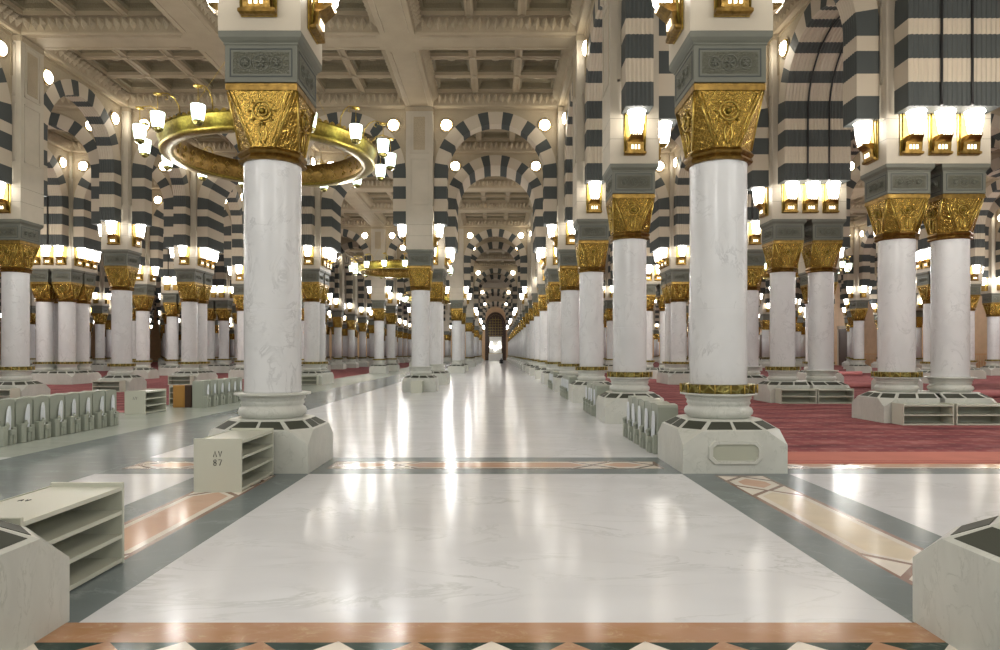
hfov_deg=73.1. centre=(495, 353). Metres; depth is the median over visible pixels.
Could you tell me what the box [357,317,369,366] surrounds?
marble column
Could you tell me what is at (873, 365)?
marble column
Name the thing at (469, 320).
marble column
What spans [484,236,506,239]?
ceiling
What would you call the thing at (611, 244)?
arch
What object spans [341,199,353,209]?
ceiling
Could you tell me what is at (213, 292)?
wall lantern
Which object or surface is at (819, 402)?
shelf
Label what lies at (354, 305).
pier
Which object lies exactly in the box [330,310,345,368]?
marble column
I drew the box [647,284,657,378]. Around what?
marble column
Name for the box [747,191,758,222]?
arch
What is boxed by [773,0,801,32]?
ceiling
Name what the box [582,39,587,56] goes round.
spotlight
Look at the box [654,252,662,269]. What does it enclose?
wall lantern
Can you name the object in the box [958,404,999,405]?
shelf
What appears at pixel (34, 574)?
marble column
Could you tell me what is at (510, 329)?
marble column
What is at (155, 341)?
wall
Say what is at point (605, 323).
marble column
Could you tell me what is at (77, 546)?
shelf
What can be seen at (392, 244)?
arch
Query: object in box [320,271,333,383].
marble column
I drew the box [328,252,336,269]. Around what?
wall lantern
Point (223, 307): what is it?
marble column
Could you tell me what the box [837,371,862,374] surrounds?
roll
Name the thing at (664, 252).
wall lantern
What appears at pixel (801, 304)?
arch
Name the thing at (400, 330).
marble column
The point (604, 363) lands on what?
marble column
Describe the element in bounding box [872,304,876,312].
wall lantern
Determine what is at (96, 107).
arch
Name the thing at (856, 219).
ceiling
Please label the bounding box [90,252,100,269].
wall lantern
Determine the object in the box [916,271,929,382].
marble column
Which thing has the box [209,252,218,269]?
wall lantern
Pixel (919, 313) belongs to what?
marble column
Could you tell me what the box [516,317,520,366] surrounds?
marble column
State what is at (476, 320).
pier
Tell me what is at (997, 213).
arch
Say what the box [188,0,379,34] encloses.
ceiling
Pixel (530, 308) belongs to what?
marble column
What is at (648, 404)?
folding stand
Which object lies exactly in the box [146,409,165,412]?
shelf
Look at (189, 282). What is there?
marble column
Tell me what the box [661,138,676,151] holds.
ceiling
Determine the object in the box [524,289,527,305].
pier
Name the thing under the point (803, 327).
marble column
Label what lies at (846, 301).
wall lantern
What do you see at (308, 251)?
wall lantern
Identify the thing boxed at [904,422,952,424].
shelf
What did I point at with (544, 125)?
spotlight
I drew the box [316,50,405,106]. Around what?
ceiling
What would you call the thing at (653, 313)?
pier
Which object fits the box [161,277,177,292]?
pier
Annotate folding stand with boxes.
[0,399,16,446]
[3,398,34,442]
[18,396,50,439]
[37,395,66,436]
[51,393,80,433]
[68,392,93,430]
[81,391,106,428]
[93,390,118,425]
[192,380,210,407]
[207,380,217,405]
[209,379,224,404]
[217,378,231,403]
[228,378,237,402]
[230,377,242,400]
[550,372,558,389]
[562,375,574,396]
[565,376,577,398]
[583,382,598,410]
[585,383,602,412]
[587,384,605,413]
[590,385,609,415]
[622,396,647,436]
[628,397,654,440]
[633,399,661,444]
[639,401,668,448]
[645,403,677,453]
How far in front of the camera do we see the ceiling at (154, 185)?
39.62 m
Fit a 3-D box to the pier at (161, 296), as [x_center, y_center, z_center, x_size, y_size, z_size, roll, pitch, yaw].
[-28.100,-6.912,58.200,1.102,5.617,1.102,0,0,0]
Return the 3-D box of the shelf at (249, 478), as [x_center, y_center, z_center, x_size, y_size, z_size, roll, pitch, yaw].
[-3.007,1.475,7.840,0.506,0.028,1.010,0,0,0]
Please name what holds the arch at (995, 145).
attached to the pier
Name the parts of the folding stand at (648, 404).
blade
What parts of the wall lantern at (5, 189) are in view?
lantern glass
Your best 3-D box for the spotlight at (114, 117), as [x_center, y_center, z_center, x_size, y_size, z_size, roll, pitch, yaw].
[-14.665,-9.070,26.050,0.145,0.500,0.500,0,0,0]
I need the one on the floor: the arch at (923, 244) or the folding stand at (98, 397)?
the folding stand at (98, 397)
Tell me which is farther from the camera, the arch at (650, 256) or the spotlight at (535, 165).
the arch at (650, 256)
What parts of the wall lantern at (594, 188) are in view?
lantern glass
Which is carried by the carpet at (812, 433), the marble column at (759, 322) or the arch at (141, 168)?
the marble column at (759, 322)
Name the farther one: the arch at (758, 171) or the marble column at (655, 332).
the marble column at (655, 332)
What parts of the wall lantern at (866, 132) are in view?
lantern glass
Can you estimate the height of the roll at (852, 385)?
0.240 m
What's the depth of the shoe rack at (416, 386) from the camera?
25.68 m
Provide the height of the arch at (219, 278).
4.570 m
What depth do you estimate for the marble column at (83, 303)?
33.96 m
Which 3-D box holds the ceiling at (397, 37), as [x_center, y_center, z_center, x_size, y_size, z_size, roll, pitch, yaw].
[-16.000,-10.285,70.000,152.000,1.170,158.000,0,0,0]
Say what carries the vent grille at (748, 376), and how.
attached to the marble column at (755, 257)
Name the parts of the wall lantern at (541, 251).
lantern glass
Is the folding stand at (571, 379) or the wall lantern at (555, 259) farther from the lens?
the wall lantern at (555, 259)
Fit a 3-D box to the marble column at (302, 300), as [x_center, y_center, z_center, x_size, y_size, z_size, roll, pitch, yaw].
[-15.000,-1.298,52.200,1.310,5.605,1.310,0,0,0]
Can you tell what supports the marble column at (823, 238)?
on the carpet at (812, 433)
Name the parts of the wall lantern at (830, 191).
lantern glass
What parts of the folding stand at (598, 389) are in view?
blade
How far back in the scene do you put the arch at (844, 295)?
63.91 m
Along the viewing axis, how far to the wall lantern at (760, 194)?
20.97 m
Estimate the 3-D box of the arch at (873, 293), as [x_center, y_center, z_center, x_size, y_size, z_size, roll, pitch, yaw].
[37.100,-7.435,70.200,4.948,4.570,0.589,0,0,0]
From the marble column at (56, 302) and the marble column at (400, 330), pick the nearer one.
the marble column at (56, 302)
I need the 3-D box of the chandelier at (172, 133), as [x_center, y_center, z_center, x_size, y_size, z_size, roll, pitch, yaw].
[-6.000,-7.458,18.100,6.480,4.778,6.480,0,0,0]
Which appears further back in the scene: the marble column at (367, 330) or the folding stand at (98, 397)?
the marble column at (367, 330)
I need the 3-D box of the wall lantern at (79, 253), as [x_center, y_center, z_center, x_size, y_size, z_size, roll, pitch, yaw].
[-20.272,-4.773,33.029,0.400,1.006,0.483,0,0,0]
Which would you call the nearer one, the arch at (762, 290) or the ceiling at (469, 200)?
the ceiling at (469, 200)
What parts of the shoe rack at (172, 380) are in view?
panel, panel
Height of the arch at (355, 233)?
4.570 m
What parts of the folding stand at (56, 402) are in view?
blade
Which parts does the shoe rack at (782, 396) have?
panel, panel, panel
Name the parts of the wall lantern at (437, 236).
lantern glass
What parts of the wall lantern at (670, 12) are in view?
lantern glass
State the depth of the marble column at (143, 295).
39.86 m
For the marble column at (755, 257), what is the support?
on the carpet at (812, 433)
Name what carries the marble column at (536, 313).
on the floor
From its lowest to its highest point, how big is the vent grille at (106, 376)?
0.090 m
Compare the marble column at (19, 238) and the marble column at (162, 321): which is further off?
the marble column at (162, 321)
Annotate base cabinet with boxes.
[173,385,191,406]
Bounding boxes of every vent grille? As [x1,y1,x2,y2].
[0,381,42,384]
[0,520,30,548]
[49,371,83,372]
[101,375,140,377]
[133,368,154,369]
[175,371,206,372]
[216,416,325,429]
[302,371,326,372]
[405,375,435,377]
[570,381,611,384]
[599,392,660,397]
[665,416,774,429]
[747,375,766,377]
[758,381,806,384]
[808,382,846,384]
[861,392,936,397]
[935,393,990,397]
[951,516,999,556]
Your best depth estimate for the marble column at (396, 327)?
99.90 m
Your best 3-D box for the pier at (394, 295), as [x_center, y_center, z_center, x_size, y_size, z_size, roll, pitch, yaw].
[-9.000,-6.912,58.200,1.102,5.617,1.102,0,0,0]
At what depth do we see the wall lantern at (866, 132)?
14.97 m
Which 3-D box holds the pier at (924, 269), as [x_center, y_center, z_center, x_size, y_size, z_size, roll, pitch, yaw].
[22.100,-6.912,33.650,1.102,5.617,2.202,0,0,0]
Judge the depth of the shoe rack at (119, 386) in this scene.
26.33 m
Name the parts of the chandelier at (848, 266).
lamp glass, lamp glass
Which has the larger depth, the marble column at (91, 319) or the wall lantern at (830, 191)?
the marble column at (91, 319)
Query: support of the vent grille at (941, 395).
attached to the marble column at (957, 191)
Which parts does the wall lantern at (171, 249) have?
lantern glass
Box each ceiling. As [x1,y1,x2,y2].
[0,0,182,34]
[0,0,999,307]
[44,50,229,106]
[47,129,85,151]
[54,96,76,106]
[152,178,158,187]
[185,134,236,151]
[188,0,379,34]
[313,132,377,151]
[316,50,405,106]
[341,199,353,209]
[341,213,370,226]
[341,236,352,239]
[345,252,364,258]
[351,176,392,187]
[355,192,392,209]
[373,213,394,226]
[406,0,584,34]
[418,50,571,106]
[455,129,535,151]
[458,192,532,209]
[460,213,530,226]
[469,176,521,187]
[474,261,516,266]
[477,252,513,258]
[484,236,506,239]
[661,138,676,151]
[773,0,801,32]
[850,195,865,209]
[850,213,866,226]
[854,179,864,187]
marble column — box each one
[0,219,49,396]
[0,520,69,649]
[30,269,55,384]
[30,306,35,365]
[47,269,88,384]
[54,297,57,370]
[76,271,100,382]
[90,306,109,370]
[90,317,93,362]
[99,249,146,390]
[105,314,110,363]
[132,284,158,378]
[132,305,135,367]
[158,293,180,375]
[158,306,179,369]
[158,320,164,365]
[158,324,162,361]
[172,269,207,380]
[176,293,180,371]
[179,331,180,358]
[198,271,217,379]
[207,300,216,370]
[208,31,332,473]
[213,300,234,372]
[215,320,218,363]
[228,284,243,378]
[229,330,234,361]
[231,306,236,367]
[302,269,327,384]
[302,300,303,370]
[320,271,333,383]
[325,306,330,370]
[326,322,330,360]
[329,322,333,363]
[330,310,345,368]
[342,324,347,362]
[345,314,358,367]
[355,326,358,361]
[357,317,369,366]
[366,329,368,360]
[367,320,373,365]
[369,300,388,372]
[384,324,386,357]
[385,306,399,370]
[395,326,399,363]
[397,328,404,362]
[402,249,437,391]
[403,329,409,362]
[408,330,410,361]
[430,269,447,384]
[442,272,449,383]
[444,331,449,361]
[448,300,465,372]
[449,332,451,359]
[461,306,468,370]
[465,317,474,366]
[472,320,476,365]
[474,326,479,363]
[478,328,480,362]
[479,331,482,361]
[509,329,511,362]
[510,328,512,362]
[511,326,513,363]
[512,324,515,363]
[513,322,516,364]
[514,320,518,365]
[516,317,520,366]
[518,314,522,367]
[520,310,525,368]
[522,306,529,370]
[525,300,533,372]
[529,293,539,375]
[534,284,546,378]
[541,272,548,383]
[543,269,560,384]
[553,249,579,391]
[568,219,611,402]
[596,164,663,423]
[603,300,612,372]
[603,306,605,364]
[604,316,606,362]
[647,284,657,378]
[652,330,659,361]
[656,284,664,371]
[657,271,670,382]
[658,31,787,473]
[662,269,688,384]
[686,306,688,367]
[687,317,688,361]
[747,249,767,383]
[753,219,809,402]
[759,314,769,367]
[759,322,760,361]
[795,310,800,368]
[795,317,803,366]
[796,272,807,379]
[798,219,849,388]
[801,322,804,360]
[805,269,843,382]
[842,317,849,366]
[843,311,852,368]
[846,300,871,372]
[852,164,939,422]
[871,249,922,389]
[871,314,876,367]
[913,515,999,649]
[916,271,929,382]
[916,310,922,368]
[919,164,996,402]
[926,271,929,383]
[970,284,985,378]
[980,293,999,375]
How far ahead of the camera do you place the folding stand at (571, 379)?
22.25 m
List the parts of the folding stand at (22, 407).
blade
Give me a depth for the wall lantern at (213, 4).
8.98 m
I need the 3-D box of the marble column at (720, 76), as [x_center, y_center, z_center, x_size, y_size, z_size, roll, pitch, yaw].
[3.000,-1.298,9.086,1.310,5.605,1.338,0,0,0]
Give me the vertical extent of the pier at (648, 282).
5.617 m
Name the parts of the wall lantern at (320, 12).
lantern glass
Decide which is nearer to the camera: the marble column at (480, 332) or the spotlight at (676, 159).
the spotlight at (676, 159)
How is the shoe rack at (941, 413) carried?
on the carpet at (812, 433)
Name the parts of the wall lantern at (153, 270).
lantern glass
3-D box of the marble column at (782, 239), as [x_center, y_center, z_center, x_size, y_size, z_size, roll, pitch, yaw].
[8.916,-1.298,21.100,1.203,5.605,1.310,0,0,0]
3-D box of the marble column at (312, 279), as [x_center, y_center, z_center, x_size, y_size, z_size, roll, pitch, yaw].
[-9.000,-1.298,33.047,1.310,5.605,1.203,0,0,0]
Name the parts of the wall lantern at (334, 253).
lantern glass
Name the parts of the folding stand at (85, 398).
blade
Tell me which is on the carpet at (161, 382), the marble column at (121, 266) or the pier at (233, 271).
the marble column at (121, 266)
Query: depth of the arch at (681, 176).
32.02 m
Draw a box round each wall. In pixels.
[0,324,94,359]
[150,306,659,359]
[760,283,986,367]
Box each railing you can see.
[864,353,876,365]
[975,353,986,367]
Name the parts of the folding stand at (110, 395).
blade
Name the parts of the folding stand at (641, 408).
blade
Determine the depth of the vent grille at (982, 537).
3.39 m
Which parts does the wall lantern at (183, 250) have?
lantern glass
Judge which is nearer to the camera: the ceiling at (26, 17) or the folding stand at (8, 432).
the folding stand at (8, 432)
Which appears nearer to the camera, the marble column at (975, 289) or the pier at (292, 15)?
the pier at (292, 15)
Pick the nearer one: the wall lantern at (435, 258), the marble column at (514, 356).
the wall lantern at (435, 258)
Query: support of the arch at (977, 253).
attached to the pier at (980, 277)
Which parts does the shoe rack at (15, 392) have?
panel, panel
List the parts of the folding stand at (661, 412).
blade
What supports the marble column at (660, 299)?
on the carpet at (812, 433)
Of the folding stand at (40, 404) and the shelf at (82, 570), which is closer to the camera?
the shelf at (82, 570)
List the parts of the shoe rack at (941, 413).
panel, panel, panel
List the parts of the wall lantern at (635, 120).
lantern glass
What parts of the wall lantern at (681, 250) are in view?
lantern glass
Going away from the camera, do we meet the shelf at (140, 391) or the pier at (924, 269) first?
the shelf at (140, 391)
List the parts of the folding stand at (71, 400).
blade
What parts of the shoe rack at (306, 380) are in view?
panel, panel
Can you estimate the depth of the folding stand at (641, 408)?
11.16 m
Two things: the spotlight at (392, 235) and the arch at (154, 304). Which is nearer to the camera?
the spotlight at (392, 235)
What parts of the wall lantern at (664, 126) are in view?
lantern glass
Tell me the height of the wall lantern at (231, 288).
0.980 m
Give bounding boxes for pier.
[0,35,44,224]
[30,287,35,305]
[32,152,97,273]
[90,253,109,305]
[101,107,141,252]
[135,227,155,284]
[160,293,162,305]
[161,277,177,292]
[174,171,213,273]
[209,268,232,300]
[218,0,321,64]
[230,312,234,329]
[231,223,243,283]
[302,152,330,273]
[331,252,344,310]
[345,259,356,313]
[357,277,367,316]
[371,227,386,300]
[386,249,397,305]
[398,302,403,327]
[404,308,408,328]
[405,107,434,251]
[433,227,446,271]
[444,304,449,330]
[449,227,463,299]
[463,289,466,305]
[466,268,473,316]
[475,311,478,325]
[517,268,519,316]
[519,294,521,313]
[521,294,524,310]
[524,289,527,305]
[527,227,531,299]
[531,210,537,293]
[536,253,544,283]
[544,227,557,271]
[556,107,574,251]
[572,35,607,223]
[602,0,658,175]
[604,250,612,300]
[647,266,660,284]
[652,302,659,329]
[660,152,688,272]
[669,0,772,64]
[747,223,762,248]
[759,35,845,224]
[759,294,769,313]
[795,299,798,309]
[798,253,839,273]
[849,227,868,300]
[860,0,990,175]
[916,266,929,272]
[916,294,922,309]
[970,265,982,283]
[981,214,999,293]
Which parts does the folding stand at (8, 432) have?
blade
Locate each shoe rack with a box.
[0,388,19,398]
[0,482,123,590]
[92,380,125,391]
[125,389,165,413]
[168,375,193,384]
[169,385,172,405]
[194,428,273,491]
[302,375,318,384]
[411,381,423,392]
[775,388,816,403]
[815,388,853,403]
[891,402,953,424]
[943,402,999,424]
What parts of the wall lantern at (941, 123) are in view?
lantern glass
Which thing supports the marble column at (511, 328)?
on the floor
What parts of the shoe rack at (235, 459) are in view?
panel, panel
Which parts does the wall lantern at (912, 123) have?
lantern glass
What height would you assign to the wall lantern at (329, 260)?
1.006 m
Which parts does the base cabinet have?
door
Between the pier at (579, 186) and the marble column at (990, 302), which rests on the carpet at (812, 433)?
the marble column at (990, 302)
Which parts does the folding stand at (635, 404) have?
blade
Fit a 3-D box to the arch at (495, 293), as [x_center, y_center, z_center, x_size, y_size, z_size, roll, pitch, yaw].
[0.000,-7.435,106.200,4.948,4.570,0.589,0,0,0]
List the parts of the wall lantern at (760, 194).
lantern glass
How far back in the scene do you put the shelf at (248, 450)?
7.98 m
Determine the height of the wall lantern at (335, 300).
0.980 m
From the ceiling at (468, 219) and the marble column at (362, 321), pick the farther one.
the marble column at (362, 321)
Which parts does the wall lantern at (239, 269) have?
lantern glass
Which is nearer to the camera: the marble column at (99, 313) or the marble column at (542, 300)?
the marble column at (542, 300)
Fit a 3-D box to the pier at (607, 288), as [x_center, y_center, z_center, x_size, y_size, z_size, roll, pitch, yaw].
[9.570,-6.912,52.200,2.302,5.617,1.102,0,0,0]
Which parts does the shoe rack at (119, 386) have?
panel, panel, panel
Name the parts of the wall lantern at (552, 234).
lantern glass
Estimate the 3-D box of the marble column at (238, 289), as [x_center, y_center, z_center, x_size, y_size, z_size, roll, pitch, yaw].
[-15.000,-1.298,40.200,1.310,5.605,1.310,0,0,0]
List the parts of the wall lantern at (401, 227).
lantern glass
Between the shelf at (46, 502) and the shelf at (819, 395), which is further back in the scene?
the shelf at (819, 395)
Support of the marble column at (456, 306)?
on the floor
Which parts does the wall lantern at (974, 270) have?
lantern glass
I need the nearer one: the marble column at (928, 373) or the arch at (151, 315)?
the marble column at (928, 373)
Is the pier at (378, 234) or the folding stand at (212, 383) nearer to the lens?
the folding stand at (212, 383)
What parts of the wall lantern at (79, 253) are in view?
lantern glass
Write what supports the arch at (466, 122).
attached to the pier at (419, 120)
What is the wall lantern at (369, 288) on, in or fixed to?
attached to the pier at (378, 234)
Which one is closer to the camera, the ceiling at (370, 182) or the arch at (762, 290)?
the ceiling at (370, 182)
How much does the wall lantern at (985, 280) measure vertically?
0.980 m
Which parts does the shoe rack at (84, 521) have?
panel, panel, panel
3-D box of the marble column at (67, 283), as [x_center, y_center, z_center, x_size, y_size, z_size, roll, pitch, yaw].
[-20.947,-1.298,33.100,1.203,5.605,1.310,0,0,0]
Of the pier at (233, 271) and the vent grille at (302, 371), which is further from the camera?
the pier at (233, 271)
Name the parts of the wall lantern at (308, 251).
lantern glass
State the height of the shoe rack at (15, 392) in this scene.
0.462 m
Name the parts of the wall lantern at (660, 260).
lantern glass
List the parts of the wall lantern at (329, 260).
lantern glass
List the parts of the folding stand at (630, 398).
blade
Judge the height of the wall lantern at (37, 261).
1.006 m
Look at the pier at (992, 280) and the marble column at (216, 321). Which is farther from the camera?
the marble column at (216, 321)
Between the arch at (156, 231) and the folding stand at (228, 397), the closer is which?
the folding stand at (228, 397)
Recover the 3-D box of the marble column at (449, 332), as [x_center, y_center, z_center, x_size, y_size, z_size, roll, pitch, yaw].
[-9.000,-1.280,130.200,1.340,5.570,1.340,0,0,0]
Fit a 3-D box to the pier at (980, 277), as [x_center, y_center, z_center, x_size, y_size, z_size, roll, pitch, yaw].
[28.100,-6.912,40.200,1.102,5.617,1.102,0,0,0]
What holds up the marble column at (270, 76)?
on the floor
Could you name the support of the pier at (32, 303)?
on the marble column at (32, 308)
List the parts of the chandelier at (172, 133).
lamp glass, lamp glass, arm, arm, lamp glass, arm, arm, lamp glass, lamp glass, arm, arm, lamp glass, arm, arm, arm, lamp glass, lamp glass, arm, arm, lamp glass, lamp glass, arm, lamp glass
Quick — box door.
[488,317,502,359]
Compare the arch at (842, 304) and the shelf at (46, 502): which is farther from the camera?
the arch at (842, 304)
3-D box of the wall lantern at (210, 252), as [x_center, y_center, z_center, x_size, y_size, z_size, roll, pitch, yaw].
[-14.272,-4.773,33.649,0.400,1.006,0.483,0,0,0]
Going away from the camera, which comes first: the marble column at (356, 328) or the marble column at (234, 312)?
the marble column at (234, 312)
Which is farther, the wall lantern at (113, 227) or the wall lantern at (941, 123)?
the wall lantern at (113, 227)
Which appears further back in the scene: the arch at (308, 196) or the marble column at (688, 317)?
the marble column at (688, 317)
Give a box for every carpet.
[47,362,409,411]
[604,362,999,463]
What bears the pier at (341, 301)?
on the marble column at (337, 315)
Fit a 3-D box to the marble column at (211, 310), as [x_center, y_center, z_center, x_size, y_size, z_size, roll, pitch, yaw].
[-22.154,-1.298,52.200,1.203,5.605,1.310,0,0,0]
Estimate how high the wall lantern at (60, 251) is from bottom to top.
1.006 m
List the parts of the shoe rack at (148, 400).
panel, panel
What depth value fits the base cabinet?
18.80 m
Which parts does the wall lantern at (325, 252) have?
lantern glass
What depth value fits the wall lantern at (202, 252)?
32.91 m
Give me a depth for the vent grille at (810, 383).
20.53 m
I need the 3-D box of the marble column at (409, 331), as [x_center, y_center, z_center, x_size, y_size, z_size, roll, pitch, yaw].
[-15.000,-1.280,118.200,1.340,5.570,1.340,0,0,0]
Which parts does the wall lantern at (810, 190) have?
lantern glass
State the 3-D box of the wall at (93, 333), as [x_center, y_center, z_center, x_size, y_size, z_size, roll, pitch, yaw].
[-78.300,-4.495,70.000,0.600,12.000,158.000,0,0,0]
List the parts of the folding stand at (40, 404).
blade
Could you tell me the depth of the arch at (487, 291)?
99.90 m
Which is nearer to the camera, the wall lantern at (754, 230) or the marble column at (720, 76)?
the marble column at (720, 76)
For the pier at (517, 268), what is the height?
5.617 m
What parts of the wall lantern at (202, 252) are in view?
lantern glass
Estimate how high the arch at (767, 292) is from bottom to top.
4.570 m
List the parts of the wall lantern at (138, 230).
lantern glass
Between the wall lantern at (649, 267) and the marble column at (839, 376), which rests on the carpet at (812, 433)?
the marble column at (839, 376)
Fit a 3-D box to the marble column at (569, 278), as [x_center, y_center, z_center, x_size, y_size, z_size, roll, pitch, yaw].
[3.000,-1.298,27.100,1.310,5.605,1.310,0,0,0]
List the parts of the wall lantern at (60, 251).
lantern glass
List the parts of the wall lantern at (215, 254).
lantern glass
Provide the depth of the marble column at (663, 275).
34.00 m
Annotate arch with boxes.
[0,26,12,183]
[40,142,68,246]
[44,56,121,222]
[48,109,100,225]
[72,153,173,252]
[93,263,99,292]
[100,234,144,265]
[104,269,159,293]
[131,109,243,226]
[149,189,230,267]
[150,289,179,318]
[150,301,155,325]
[155,287,158,310]
[158,151,190,246]
[159,229,175,276]
[196,153,239,252]
[212,253,226,285]
[227,184,243,265]
[302,147,314,246]
[307,109,405,226]
[320,153,392,252]
[328,240,361,293]
[332,258,339,298]
[341,227,370,286]
[345,254,352,303]
[357,262,363,307]
[367,278,410,307]
[385,227,448,286]
[397,241,448,293]
[398,288,405,318]
[403,302,406,320]
[433,109,557,226]
[445,153,545,252]
[463,227,527,286]
[467,240,523,293]
[474,267,516,307]
[477,273,513,310]
[479,288,511,318]
[481,292,509,320]
[482,301,508,325]
[484,304,506,326]
[564,77,572,222]
[584,0,604,183]
[608,242,612,285]
[609,228,612,278]
[621,0,653,113]
[647,230,657,265]
[650,153,669,252]
[655,297,658,323]
[659,0,879,127]
[670,123,682,149]
[674,146,688,246]
[747,42,768,190]
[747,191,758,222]
[760,260,765,293]
[765,280,769,303]
[766,278,769,286]
[777,0,855,183]
[795,227,853,286]
[795,278,798,298]
[799,257,848,299]
[799,299,803,307]
[804,272,845,307]
[834,263,876,303]
[841,153,929,251]
[851,128,871,226]
[851,142,859,160]
[859,224,873,285]
[869,239,875,286]
[894,0,999,113]
[921,109,999,225]
[970,153,999,247]
[970,178,999,265]
[983,195,999,266]
[983,266,988,277]
[991,136,999,152]
[995,209,999,276]
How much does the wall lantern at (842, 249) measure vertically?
1.006 m
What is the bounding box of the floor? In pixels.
[0,360,999,649]
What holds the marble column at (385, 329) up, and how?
on the carpet at (161, 382)
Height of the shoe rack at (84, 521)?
0.590 m
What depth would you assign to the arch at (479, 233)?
51.91 m
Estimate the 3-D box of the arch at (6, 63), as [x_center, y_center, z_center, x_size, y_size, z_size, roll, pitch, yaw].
[-15.000,-7.435,18.100,0.589,4.570,4.948,0,0,0]
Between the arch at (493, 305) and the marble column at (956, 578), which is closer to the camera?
the marble column at (956, 578)
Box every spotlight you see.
[0,40,6,56]
[44,69,52,84]
[59,157,65,167]
[78,161,88,170]
[85,121,91,131]
[110,112,118,124]
[140,119,150,130]
[154,196,161,203]
[159,161,165,170]
[362,232,367,238]
[387,119,399,131]
[389,232,394,238]
[440,119,452,131]
[450,161,459,170]
[467,232,472,238]
[518,232,523,238]
[531,161,540,170]
[538,119,550,131]
[562,112,566,124]
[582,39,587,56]
[656,161,664,170]
[674,157,677,167]
[779,39,788,56]
[851,161,854,170]
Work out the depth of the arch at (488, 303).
123.91 m
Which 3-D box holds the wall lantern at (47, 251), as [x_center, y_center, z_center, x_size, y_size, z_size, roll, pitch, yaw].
[-21.551,-4.773,32.372,0.483,1.006,0.400,0,0,0]
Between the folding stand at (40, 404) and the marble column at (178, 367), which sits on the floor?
the folding stand at (40, 404)
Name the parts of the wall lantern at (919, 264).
lantern glass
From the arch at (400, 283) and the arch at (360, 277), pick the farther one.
the arch at (360, 277)
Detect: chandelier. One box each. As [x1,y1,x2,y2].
[133,62,395,191]
[349,221,452,279]
[402,291,467,304]
[762,254,851,279]
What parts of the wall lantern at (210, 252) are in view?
lantern glass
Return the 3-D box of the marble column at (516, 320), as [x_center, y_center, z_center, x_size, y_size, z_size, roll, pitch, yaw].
[3.000,-1.280,82.200,1.340,5.570,1.340,0,0,0]
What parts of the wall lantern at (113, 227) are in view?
lantern glass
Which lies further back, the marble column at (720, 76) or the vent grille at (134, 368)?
the vent grille at (134, 368)
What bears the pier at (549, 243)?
on the marble column at (554, 293)
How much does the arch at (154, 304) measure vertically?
4.570 m
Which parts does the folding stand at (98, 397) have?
blade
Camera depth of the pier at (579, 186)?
20.58 m
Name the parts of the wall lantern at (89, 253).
lantern glass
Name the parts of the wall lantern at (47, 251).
lantern glass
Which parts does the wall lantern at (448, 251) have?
lantern glass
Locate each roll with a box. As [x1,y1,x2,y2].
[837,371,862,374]
[845,383,870,387]
[972,390,999,396]
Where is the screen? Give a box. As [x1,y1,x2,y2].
[488,353,502,359]
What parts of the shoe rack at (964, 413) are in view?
panel, panel, panel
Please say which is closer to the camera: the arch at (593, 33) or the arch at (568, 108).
the arch at (593, 33)
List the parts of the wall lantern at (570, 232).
lantern glass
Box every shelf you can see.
[0,487,121,525]
[24,510,121,544]
[52,534,121,563]
[70,558,121,590]
[139,390,165,392]
[146,396,165,399]
[146,403,165,406]
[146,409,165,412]
[208,430,272,442]
[242,444,272,458]
[242,458,272,474]
[242,472,272,489]
[782,389,815,390]
[782,395,815,396]
[782,402,815,403]
[819,389,852,390]
[819,395,852,396]
[819,402,851,403]
[904,404,952,405]
[904,413,952,415]
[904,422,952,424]
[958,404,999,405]
[958,413,999,415]
[958,422,999,424]
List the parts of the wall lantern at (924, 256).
lantern glass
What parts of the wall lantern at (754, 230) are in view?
lantern glass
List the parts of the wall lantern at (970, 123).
lantern glass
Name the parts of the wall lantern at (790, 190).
lantern glass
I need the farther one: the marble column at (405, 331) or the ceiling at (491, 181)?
the marble column at (405, 331)
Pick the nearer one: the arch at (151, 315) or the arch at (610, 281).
the arch at (610, 281)
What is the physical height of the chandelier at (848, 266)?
4.778 m
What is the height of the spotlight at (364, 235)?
0.500 m
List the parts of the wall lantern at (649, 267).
lantern glass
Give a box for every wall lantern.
[0,182,10,212]
[33,247,40,264]
[41,245,53,264]
[54,245,65,264]
[74,247,85,266]
[82,250,93,267]
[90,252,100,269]
[93,293,97,303]
[98,224,100,237]
[105,294,110,303]
[106,221,119,244]
[132,224,145,247]
[136,265,142,280]
[150,267,158,281]
[164,277,170,289]
[169,248,173,264]
[173,277,177,289]
[178,245,188,264]
[198,248,208,266]
[204,250,213,267]
[207,0,217,14]
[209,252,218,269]
[211,286,215,297]
[219,286,223,297]
[230,287,232,297]
[235,265,243,280]
[237,0,276,16]
[303,245,313,264]
[308,0,338,43]
[321,247,330,266]
[325,250,333,267]
[327,294,331,303]
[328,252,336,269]
[334,299,337,307]
[348,303,351,311]
[367,287,370,297]
[386,287,390,297]
[388,293,391,303]
[397,224,405,247]
[397,294,401,303]
[433,222,443,247]
[433,245,437,264]
[445,248,452,266]
[463,285,467,297]
[523,285,527,297]
[538,248,545,266]
[547,222,557,247]
[553,245,557,264]
[566,221,574,244]
[586,181,601,212]
[610,286,612,297]
[624,108,646,155]
[647,265,651,280]
[652,0,682,43]
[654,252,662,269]
[654,265,660,280]
[656,250,664,267]
[659,120,671,160]
[659,248,668,266]
[676,245,686,264]
[714,0,753,16]
[749,221,761,244]
[752,187,767,217]
[766,303,769,311]
[773,0,783,14]
[782,181,798,212]
[802,181,819,212]
[822,181,840,212]
[840,248,843,259]
[844,299,848,308]
[847,287,852,297]
[853,119,878,164]
[860,286,865,297]
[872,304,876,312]
[900,108,926,155]
[916,252,922,269]
[919,250,929,267]
[919,298,922,307]
[928,108,955,155]
[957,108,985,155]
[970,265,979,280]
[981,278,987,290]
[997,277,999,289]
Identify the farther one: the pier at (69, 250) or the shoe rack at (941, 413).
the pier at (69, 250)
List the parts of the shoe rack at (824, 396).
panel, panel, panel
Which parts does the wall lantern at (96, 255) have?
lantern glass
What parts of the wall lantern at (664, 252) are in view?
lantern glass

